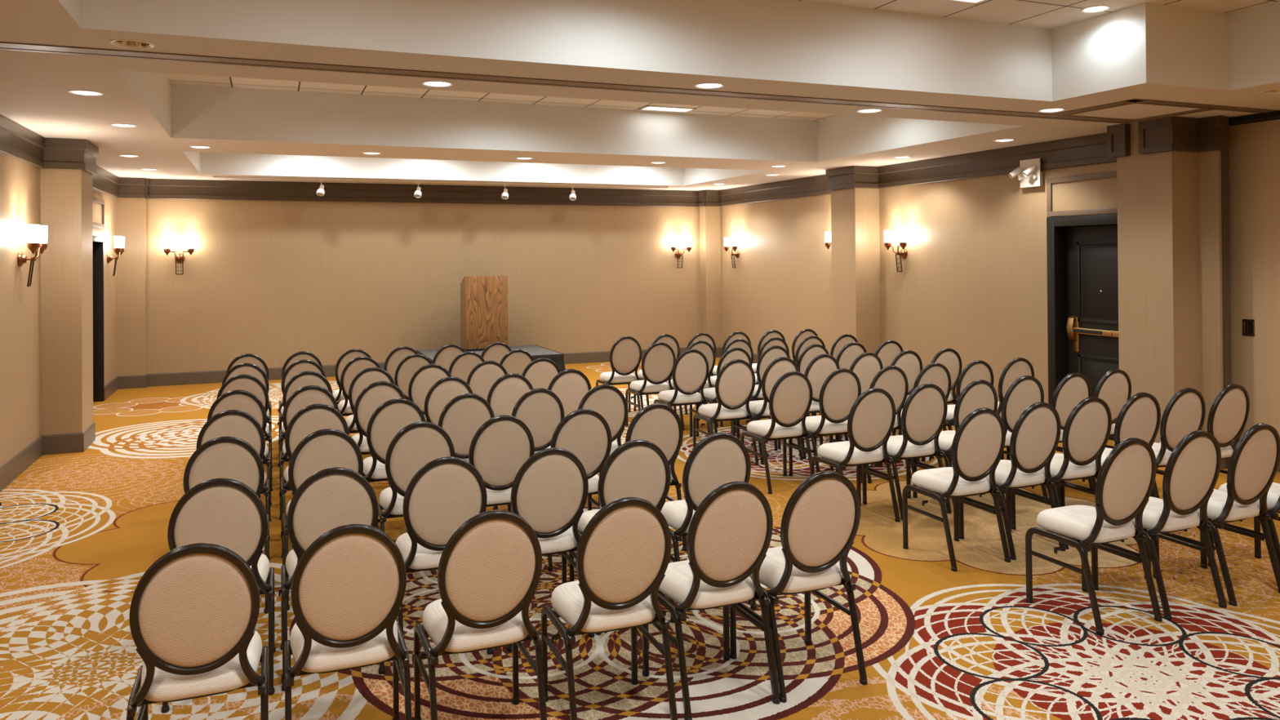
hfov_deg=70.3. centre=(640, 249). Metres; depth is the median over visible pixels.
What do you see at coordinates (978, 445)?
banquet chair
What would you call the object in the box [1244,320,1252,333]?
light switch
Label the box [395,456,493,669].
banquet chair
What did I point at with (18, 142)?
trim
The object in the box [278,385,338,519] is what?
banquet chair
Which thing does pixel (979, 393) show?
banquet chair
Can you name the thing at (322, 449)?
banquet chair
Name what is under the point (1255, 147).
wall
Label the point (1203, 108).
track
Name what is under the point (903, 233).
wall sconce
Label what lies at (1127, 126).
trim
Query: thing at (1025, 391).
banquet chair
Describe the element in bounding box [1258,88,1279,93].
recessed light
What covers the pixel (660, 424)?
banquet chair
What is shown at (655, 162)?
recessed light
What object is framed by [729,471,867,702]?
banquet chair
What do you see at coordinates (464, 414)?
banquet chair
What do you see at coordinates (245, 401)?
banquet chair
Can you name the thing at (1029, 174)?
emergency light
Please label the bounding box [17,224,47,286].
wall sconce
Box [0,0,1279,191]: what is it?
ceiling
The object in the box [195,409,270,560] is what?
banquet chair
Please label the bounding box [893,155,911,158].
recessed light
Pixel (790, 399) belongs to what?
banquet chair
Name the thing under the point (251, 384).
banquet chair
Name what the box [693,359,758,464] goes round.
banquet chair
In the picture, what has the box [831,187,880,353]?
pillar
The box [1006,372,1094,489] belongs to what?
banquet chair
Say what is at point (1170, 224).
pillar
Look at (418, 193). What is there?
track spotlight
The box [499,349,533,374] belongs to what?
banquet chair
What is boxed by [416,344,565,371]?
stage riser
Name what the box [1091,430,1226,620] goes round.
banquet chair
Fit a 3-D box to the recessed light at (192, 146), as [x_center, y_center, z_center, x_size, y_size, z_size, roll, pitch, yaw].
[-4.595,-1.064,9.508,0.218,0.015,0.218,0,0,-22]
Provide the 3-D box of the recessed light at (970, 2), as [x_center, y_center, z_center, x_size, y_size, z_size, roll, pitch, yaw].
[2.080,-1.684,6.004,0.600,0.013,0.280,0,0,-22]
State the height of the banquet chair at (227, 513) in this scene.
0.950 m
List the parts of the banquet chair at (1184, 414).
leg, seat, frame, backrest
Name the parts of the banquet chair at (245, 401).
backrest, frame, seat, leg, rail, leg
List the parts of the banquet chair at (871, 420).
leg, rail, leg, seat, leg, frame, backrest, leg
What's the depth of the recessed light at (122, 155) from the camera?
10.26 m
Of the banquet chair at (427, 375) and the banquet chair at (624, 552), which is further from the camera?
the banquet chair at (427, 375)
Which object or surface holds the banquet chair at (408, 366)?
on the floor
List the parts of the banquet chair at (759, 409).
leg, seat, leg, leg, frame, backrest, leg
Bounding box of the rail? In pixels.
[213,176,667,187]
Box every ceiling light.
[639,105,696,112]
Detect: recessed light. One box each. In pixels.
[67,89,104,95]
[109,123,137,127]
[110,39,155,48]
[118,154,140,157]
[139,168,158,170]
[188,145,212,148]
[361,151,381,154]
[420,80,453,87]
[515,156,533,159]
[649,161,666,164]
[693,82,724,88]
[764,173,778,175]
[770,165,786,167]
[855,108,883,113]
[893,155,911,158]
[942,0,986,4]
[993,138,1015,142]
[1037,107,1066,112]
[1080,4,1111,13]
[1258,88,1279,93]
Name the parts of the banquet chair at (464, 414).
backrest, frame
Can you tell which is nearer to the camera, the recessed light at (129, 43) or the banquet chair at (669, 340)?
the recessed light at (129, 43)
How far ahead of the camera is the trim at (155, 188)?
14.67 m
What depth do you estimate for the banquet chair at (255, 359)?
8.78 m
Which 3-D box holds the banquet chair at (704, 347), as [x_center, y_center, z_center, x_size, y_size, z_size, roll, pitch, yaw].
[0.559,1.461,9.989,0.444,0.950,0.515,0,0,-23]
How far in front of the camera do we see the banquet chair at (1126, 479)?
4.60 m
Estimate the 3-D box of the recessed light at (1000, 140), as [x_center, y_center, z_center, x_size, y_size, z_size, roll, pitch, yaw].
[3.767,-1.122,9.408,0.218,0.015,0.218,0,0,-22]
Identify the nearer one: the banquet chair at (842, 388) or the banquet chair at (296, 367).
the banquet chair at (842, 388)
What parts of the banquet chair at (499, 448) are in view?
seat, backrest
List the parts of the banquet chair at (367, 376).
seat, backrest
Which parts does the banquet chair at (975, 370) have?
leg, seat, frame, backrest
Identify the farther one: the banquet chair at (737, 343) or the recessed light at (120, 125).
the banquet chair at (737, 343)
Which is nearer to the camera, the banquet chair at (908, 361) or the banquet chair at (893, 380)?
the banquet chair at (893, 380)
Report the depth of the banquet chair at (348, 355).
9.13 m
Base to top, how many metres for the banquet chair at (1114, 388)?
0.950 m
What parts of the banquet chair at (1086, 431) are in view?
leg, leg, leg, seat, frame, backrest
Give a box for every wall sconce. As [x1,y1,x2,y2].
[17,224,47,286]
[106,235,124,275]
[164,237,194,275]
[671,238,691,267]
[724,236,739,267]
[824,231,831,248]
[884,229,907,271]
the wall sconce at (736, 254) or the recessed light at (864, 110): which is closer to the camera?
the recessed light at (864, 110)
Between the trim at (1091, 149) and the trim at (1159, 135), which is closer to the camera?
the trim at (1159, 135)
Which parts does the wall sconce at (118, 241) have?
plate, arm, lamp shade, lamp shade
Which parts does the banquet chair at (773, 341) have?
frame, backrest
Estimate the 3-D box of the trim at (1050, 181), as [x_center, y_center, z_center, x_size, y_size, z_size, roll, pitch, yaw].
[4.507,-0.545,9.070,0.025,0.404,1.125,0,0,-22]
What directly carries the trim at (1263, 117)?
attached to the wall at (1255, 147)
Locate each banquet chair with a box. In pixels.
[126,542,268,719]
[160,478,275,713]
[182,436,269,613]
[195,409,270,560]
[207,389,271,521]
[216,374,272,491]
[222,362,272,467]
[226,353,272,448]
[277,351,323,439]
[277,359,326,466]
[278,370,333,477]
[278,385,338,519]
[278,466,385,691]
[279,403,349,558]
[280,428,363,610]
[280,524,411,719]
[333,348,371,404]
[337,356,381,416]
[345,367,395,433]
[351,381,405,454]
[362,398,426,482]
[376,421,454,532]
[383,346,418,381]
[394,353,432,399]
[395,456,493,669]
[408,364,451,419]
[413,510,546,719]
[424,376,472,425]
[432,344,465,370]
[438,393,497,511]
[448,351,484,382]
[466,360,507,399]
[468,414,534,506]
[480,342,511,363]
[486,373,533,417]
[493,387,564,511]
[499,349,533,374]
[506,447,594,651]
[521,357,560,389]
[541,497,677,719]
[547,368,591,417]
[547,408,611,570]
[568,439,675,635]
[577,384,627,456]
[595,336,643,412]
[598,403,687,551]
[625,342,676,426]
[633,333,679,410]
[642,480,780,719]
[653,349,710,436]
[661,432,756,621]
[669,340,718,430]
[671,333,715,414]
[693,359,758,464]
[695,347,752,440]
[702,338,753,426]
[712,331,751,375]
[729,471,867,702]
[735,345,790,440]
[736,356,803,464]
[740,371,813,493]
[751,329,785,400]
[754,337,789,420]
[777,353,841,458]
[788,368,862,483]
[791,328,817,363]
[795,335,825,364]
[796,343,829,416]
[809,387,900,521]
[811,342,866,416]
[819,351,883,445]
[830,333,857,359]
[835,365,911,483]
[862,382,951,519]
[875,340,902,368]
[879,362,951,473]
[890,350,922,435]
[898,347,961,435]
[902,407,1010,571]
[912,379,1000,506]
[921,360,993,462]
[958,401,1065,559]
[996,357,1034,417]
[1000,375,1048,503]
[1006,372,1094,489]
[1010,396,1111,549]
[1025,437,1162,635]
[1057,368,1131,489]
[1060,391,1160,506]
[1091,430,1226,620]
[1150,387,1205,498]
[1152,422,1279,606]
[1157,383,1249,474]
[1208,482,1279,567]
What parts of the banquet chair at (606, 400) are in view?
backrest, seat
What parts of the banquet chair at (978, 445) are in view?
leg, rail, leg, seat, leg, frame, backrest, leg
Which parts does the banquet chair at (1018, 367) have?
backrest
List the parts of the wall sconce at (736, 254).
lamp shade, lamp shade, plate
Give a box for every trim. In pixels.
[0,114,145,198]
[92,196,104,228]
[145,177,705,206]
[705,133,1116,206]
[1046,171,1117,217]
[1106,124,1128,157]
[1116,123,1130,157]
[1137,116,1177,154]
[1143,115,1226,154]
[1221,116,1232,468]
[1228,110,1279,125]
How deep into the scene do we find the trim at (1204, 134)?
7.89 m
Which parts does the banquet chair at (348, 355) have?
seat, backrest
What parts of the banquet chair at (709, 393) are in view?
leg, seat, leg, frame, backrest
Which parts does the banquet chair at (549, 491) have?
frame, backrest, seat, leg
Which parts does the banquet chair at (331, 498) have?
leg, rail, leg, seat, frame, backrest, leg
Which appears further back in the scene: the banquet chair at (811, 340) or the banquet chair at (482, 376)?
the banquet chair at (811, 340)
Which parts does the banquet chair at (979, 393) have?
leg, seat, leg, frame, backrest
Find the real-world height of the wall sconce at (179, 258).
0.541 m
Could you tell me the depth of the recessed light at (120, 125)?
7.89 m
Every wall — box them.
[0,153,116,467]
[146,198,700,373]
[720,161,1117,403]
[1229,119,1279,471]
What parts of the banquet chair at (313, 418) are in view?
leg, rail, leg, seat, frame, backrest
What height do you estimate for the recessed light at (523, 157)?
0.015 m
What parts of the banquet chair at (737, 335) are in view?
seat, frame, backrest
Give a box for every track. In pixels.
[0,41,1143,124]
[1052,98,1277,120]
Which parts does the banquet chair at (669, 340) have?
leg, leg, seat, frame, backrest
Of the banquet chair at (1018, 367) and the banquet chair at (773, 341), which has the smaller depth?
the banquet chair at (1018, 367)
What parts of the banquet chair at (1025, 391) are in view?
seat, frame, backrest, leg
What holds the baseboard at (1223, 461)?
attached to the pillar at (1170, 224)
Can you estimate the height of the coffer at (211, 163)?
0.540 m
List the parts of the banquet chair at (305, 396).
leg, seat, frame, backrest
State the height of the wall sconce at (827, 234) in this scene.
0.541 m
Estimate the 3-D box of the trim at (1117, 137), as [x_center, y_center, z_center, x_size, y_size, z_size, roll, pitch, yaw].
[4.381,-0.988,8.334,0.063,0.290,0.193,0,0,-22]
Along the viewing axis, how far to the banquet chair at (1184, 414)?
6.18 m
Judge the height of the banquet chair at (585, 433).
0.950 m
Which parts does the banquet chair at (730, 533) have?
leg, rail, leg, seat, frame, leg, backrest, leg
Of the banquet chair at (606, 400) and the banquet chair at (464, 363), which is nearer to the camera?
the banquet chair at (606, 400)
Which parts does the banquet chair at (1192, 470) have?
leg, leg, leg, seat, frame, backrest, leg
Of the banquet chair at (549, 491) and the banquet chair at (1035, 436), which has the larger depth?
the banquet chair at (1035, 436)
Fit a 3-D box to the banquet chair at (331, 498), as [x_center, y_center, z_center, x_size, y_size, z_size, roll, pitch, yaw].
[-1.439,1.440,4.223,0.444,0.950,0.515,0,0,-22]
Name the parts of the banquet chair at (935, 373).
frame, backrest, leg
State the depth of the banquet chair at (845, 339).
10.41 m
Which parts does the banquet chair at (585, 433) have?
leg, frame, backrest, leg, seat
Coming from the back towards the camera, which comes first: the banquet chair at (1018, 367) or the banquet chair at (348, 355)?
the banquet chair at (348, 355)
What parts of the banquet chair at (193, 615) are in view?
leg, rail, leg, backrest, seat, leg, rail, leg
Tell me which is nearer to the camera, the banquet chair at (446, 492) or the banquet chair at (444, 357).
the banquet chair at (446, 492)
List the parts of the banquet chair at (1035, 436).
leg, leg, leg, seat, frame, backrest, leg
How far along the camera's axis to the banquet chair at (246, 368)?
8.02 m
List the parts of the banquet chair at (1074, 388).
leg, seat, frame, backrest, leg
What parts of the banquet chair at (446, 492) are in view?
leg, seat, frame, backrest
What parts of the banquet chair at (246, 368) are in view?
backrest, frame, leg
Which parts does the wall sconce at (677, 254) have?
lamp shade, plate, lamp shade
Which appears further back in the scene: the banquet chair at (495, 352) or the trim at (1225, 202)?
the banquet chair at (495, 352)
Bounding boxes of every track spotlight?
[315,179,324,196]
[413,182,422,198]
[501,184,508,199]
[568,186,576,200]
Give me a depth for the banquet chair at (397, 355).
9.36 m
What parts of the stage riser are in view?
edge trim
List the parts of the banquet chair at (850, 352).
backrest, frame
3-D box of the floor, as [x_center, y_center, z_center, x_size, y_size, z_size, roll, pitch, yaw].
[0.451,1.967,6.716,11.150,0.100,18.530,0,0,-22]
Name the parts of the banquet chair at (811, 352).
frame, backrest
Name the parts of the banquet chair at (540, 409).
leg, frame, backrest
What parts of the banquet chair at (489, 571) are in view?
leg, rail, leg, seat, frame, backrest, leg, leg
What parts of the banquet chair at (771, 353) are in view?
seat, frame, backrest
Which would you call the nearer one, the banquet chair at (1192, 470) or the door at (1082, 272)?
the banquet chair at (1192, 470)
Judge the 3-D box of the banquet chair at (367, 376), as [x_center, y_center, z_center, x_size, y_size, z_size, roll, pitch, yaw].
[-2.328,1.468,7.834,0.444,0.950,0.515,0,0,-22]
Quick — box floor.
[0,357,1279,719]
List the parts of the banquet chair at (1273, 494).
leg, seat, leg, leg, frame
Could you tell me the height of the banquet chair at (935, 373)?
0.950 m
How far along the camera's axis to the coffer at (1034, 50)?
6.18 m
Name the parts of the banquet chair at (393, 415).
seat, backrest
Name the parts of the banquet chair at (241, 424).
backrest, frame, rail, leg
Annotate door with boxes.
[92,235,104,401]
[1046,213,1119,439]
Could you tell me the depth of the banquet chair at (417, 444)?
5.12 m
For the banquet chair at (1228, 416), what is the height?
0.950 m
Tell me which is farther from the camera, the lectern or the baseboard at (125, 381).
the lectern
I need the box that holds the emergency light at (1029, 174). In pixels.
[1008,158,1043,187]
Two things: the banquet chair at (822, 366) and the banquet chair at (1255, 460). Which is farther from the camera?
the banquet chair at (822, 366)
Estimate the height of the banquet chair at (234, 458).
0.950 m
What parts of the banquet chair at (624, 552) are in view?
leg, rail, leg, seat, frame, backrest, leg, leg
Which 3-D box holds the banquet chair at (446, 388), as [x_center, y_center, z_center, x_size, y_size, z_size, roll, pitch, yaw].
[-1.550,1.459,7.212,0.444,0.950,0.515,0,0,-23]
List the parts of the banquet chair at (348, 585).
rail, leg, seat, backrest, leg, rail, leg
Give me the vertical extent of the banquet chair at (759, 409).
0.950 m
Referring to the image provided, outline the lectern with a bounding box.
[460,275,507,351]
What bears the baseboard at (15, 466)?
attached to the wall at (20, 181)
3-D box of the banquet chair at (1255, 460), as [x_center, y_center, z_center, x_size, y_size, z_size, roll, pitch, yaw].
[3.242,1.413,5.095,0.444,0.950,0.515,0,0,-23]
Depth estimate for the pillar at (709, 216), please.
16.51 m
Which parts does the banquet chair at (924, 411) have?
leg, leg, seat, leg, frame, backrest, leg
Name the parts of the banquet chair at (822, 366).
leg, seat, frame, backrest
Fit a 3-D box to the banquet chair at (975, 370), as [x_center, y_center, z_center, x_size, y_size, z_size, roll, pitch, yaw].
[2.821,1.434,8.044,0.444,0.950,0.515,0,0,-22]
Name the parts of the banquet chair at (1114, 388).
leg, frame, seat, backrest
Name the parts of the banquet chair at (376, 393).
seat, backrest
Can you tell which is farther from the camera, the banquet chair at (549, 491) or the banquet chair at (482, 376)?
the banquet chair at (482, 376)
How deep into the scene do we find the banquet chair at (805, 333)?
11.17 m
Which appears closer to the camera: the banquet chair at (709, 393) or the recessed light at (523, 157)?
the banquet chair at (709, 393)
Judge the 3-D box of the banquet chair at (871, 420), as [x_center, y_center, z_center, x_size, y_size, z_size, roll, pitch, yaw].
[1.528,1.433,6.480,0.444,0.950,0.515,0,0,-23]
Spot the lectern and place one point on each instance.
(483, 299)
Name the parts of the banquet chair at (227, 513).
leg, backrest, frame, seat, leg, rail, leg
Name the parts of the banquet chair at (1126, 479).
leg, rail, leg, seat, leg, frame, backrest, leg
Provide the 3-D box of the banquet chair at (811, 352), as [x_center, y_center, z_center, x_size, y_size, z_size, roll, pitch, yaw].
[1.710,1.450,9.535,0.444,0.950,0.515,0,0,-22]
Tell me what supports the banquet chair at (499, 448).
on the floor
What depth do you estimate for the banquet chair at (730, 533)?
3.76 m
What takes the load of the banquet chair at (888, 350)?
on the floor
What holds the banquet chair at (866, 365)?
on the floor
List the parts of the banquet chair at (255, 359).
backrest, frame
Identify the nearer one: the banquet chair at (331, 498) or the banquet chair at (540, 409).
the banquet chair at (331, 498)
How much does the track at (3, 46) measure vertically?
0.006 m
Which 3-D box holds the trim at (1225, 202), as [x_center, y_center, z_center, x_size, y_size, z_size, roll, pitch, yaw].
[5.054,0.374,7.889,0.085,3.036,0.080,0,0,-22]
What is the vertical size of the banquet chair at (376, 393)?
0.950 m
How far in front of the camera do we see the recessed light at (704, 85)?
6.21 m
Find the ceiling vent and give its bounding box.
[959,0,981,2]
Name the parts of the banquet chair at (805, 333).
backrest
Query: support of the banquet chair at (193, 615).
on the floor
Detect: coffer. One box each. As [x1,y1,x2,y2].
[57,0,1279,101]
[115,70,1024,161]
[182,151,769,186]
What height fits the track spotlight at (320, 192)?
0.244 m
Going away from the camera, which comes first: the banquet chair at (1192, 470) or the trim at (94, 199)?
the banquet chair at (1192, 470)
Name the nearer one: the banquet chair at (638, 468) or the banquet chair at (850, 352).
the banquet chair at (638, 468)
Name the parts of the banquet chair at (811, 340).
backrest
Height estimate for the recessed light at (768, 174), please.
0.015 m
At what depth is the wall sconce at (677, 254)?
16.41 m
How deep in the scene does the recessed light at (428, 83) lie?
6.08 m
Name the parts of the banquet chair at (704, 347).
leg, seat, frame, backrest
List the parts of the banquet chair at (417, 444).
rail, leg, seat, backrest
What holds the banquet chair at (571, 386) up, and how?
on the floor
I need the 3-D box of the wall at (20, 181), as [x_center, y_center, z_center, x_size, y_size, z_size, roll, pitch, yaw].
[-4.281,0.064,4.858,0.200,3.750,18.230,0,0,-22]
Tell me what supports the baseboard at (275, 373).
attached to the wall at (272, 281)
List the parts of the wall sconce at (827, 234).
lamp shade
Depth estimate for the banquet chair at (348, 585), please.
3.20 m
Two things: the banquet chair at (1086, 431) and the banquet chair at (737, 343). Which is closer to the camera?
the banquet chair at (1086, 431)
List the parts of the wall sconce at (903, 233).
lamp shade, arm, lamp shade, plate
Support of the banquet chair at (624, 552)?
on the floor
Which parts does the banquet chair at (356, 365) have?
seat, backrest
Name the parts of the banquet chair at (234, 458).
backrest, frame, leg, rail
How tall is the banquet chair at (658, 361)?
0.950 m
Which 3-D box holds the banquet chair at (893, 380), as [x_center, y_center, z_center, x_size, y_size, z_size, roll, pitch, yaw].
[1.975,1.438,7.699,0.444,0.950,0.515,0,0,-23]
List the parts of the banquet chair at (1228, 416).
seat, frame, backrest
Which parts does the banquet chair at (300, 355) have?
frame, backrest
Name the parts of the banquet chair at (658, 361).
leg, rail, leg, seat, frame, backrest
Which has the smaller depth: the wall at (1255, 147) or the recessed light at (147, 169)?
the wall at (1255, 147)
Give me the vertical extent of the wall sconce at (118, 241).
0.541 m
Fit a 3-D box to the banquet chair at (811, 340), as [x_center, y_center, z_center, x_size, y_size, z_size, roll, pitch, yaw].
[1.855,1.455,10.469,0.444,0.950,0.515,0,0,-22]
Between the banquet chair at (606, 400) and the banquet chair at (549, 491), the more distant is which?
the banquet chair at (606, 400)
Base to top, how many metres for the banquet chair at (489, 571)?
0.950 m
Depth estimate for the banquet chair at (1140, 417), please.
6.00 m
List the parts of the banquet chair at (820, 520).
leg, leg, seat, leg, frame, backrest, leg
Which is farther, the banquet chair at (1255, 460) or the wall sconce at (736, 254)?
the wall sconce at (736, 254)
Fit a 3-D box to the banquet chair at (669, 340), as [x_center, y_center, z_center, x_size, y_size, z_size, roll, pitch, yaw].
[0.209,1.468,10.802,0.444,0.950,0.515,0,0,-22]
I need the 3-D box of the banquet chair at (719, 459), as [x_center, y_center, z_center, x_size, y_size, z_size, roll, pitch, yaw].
[0.330,1.432,4.944,0.444,0.950,0.515,0,0,-21]
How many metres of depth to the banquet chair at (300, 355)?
8.94 m
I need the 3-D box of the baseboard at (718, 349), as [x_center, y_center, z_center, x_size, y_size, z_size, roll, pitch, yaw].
[2.712,1.846,12.993,0.411,0.185,7.525,0,0,-22]
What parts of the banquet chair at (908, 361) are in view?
frame, backrest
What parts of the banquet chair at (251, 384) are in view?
backrest, frame, seat, leg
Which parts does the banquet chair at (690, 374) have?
rail, seat, frame, backrest, leg, leg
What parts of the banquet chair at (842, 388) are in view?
leg, leg, seat, leg, frame, backrest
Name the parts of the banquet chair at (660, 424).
frame, backrest, leg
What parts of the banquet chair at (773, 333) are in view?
seat, frame, backrest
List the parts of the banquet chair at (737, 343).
seat, frame, backrest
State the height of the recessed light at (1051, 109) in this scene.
0.015 m
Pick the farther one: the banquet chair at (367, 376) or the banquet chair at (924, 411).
the banquet chair at (367, 376)
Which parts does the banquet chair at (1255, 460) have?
leg, leg, leg, seat, frame, backrest, leg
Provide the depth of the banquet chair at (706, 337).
10.72 m
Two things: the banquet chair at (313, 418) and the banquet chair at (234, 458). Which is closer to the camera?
the banquet chair at (234, 458)
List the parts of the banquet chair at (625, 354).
rail, seat, frame, backrest, leg, leg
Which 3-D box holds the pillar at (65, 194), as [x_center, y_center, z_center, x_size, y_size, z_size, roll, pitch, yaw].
[-5.707,0.446,9.062,0.350,3.056,0.600,0,0,-22]
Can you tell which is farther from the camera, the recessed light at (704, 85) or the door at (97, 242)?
the door at (97, 242)
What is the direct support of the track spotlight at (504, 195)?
attached to the rail
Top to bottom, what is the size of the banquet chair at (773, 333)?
0.950 m
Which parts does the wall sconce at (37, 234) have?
plate, lamp shade, arm, lamp shade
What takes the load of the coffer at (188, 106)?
attached to the ceiling
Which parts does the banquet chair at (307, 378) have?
leg, frame, backrest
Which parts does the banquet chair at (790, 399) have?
leg, rail, leg, seat, leg, frame, backrest, leg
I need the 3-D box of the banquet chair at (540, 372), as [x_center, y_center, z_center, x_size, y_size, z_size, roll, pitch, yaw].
[-0.972,1.462,8.441,0.444,0.950,0.515,0,0,-22]
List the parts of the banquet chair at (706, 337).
frame, backrest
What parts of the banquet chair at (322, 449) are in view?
leg, rail, leg, seat, frame, backrest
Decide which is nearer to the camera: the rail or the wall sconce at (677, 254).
the rail
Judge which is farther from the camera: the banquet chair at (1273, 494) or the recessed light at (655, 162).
the recessed light at (655, 162)
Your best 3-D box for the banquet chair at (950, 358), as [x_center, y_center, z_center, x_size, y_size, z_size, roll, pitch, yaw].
[2.894,1.439,9.035,0.444,0.950,0.515,0,0,-22]
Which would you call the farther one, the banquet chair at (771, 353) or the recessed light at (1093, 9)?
the banquet chair at (771, 353)
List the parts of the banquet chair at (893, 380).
leg, seat, frame, backrest, leg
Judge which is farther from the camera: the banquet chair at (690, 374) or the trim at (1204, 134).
the banquet chair at (690, 374)
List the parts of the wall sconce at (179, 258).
lamp shade, arm, plate, lamp shade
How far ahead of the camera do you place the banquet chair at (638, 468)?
4.58 m
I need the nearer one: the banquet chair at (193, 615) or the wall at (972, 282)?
the banquet chair at (193, 615)
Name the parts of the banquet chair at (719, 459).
leg, seat, frame, backrest, leg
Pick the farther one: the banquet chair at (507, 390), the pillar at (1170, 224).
the pillar at (1170, 224)
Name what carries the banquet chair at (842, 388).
on the floor
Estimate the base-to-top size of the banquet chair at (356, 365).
0.950 m
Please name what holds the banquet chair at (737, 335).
on the floor
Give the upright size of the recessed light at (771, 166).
0.015 m
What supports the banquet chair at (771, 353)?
on the floor
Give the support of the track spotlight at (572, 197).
attached to the rail
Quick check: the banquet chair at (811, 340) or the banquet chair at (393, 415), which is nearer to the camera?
the banquet chair at (393, 415)
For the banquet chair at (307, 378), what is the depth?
7.39 m
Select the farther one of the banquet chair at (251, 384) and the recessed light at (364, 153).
the recessed light at (364, 153)
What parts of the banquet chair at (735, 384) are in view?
leg, rail, leg, seat, frame, leg, backrest, leg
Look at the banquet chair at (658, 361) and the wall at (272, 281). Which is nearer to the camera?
the banquet chair at (658, 361)
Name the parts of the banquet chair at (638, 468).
leg, seat, frame, backrest, leg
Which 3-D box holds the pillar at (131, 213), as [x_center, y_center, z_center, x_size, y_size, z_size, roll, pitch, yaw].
[-7.370,0.482,13.174,0.375,3.056,0.110,0,0,-22]
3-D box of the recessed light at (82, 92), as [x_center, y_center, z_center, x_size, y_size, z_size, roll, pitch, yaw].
[-3.865,-1.088,6.350,0.218,0.015,0.218,0,0,-22]
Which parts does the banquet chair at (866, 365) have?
leg, leg, frame, backrest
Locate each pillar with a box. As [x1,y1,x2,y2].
[40,168,93,435]
[115,197,146,376]
[699,206,721,346]
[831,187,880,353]
[1116,122,1223,443]
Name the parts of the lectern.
panel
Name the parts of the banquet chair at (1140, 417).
leg, seat, frame, backrest, leg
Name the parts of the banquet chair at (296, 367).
leg, backrest, frame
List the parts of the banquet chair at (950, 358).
frame, backrest, seat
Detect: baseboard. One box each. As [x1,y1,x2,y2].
[0,422,95,492]
[104,374,145,400]
[145,346,686,387]
[715,346,953,404]
[1220,458,1225,469]
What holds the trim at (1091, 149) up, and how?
attached to the wall at (972, 282)

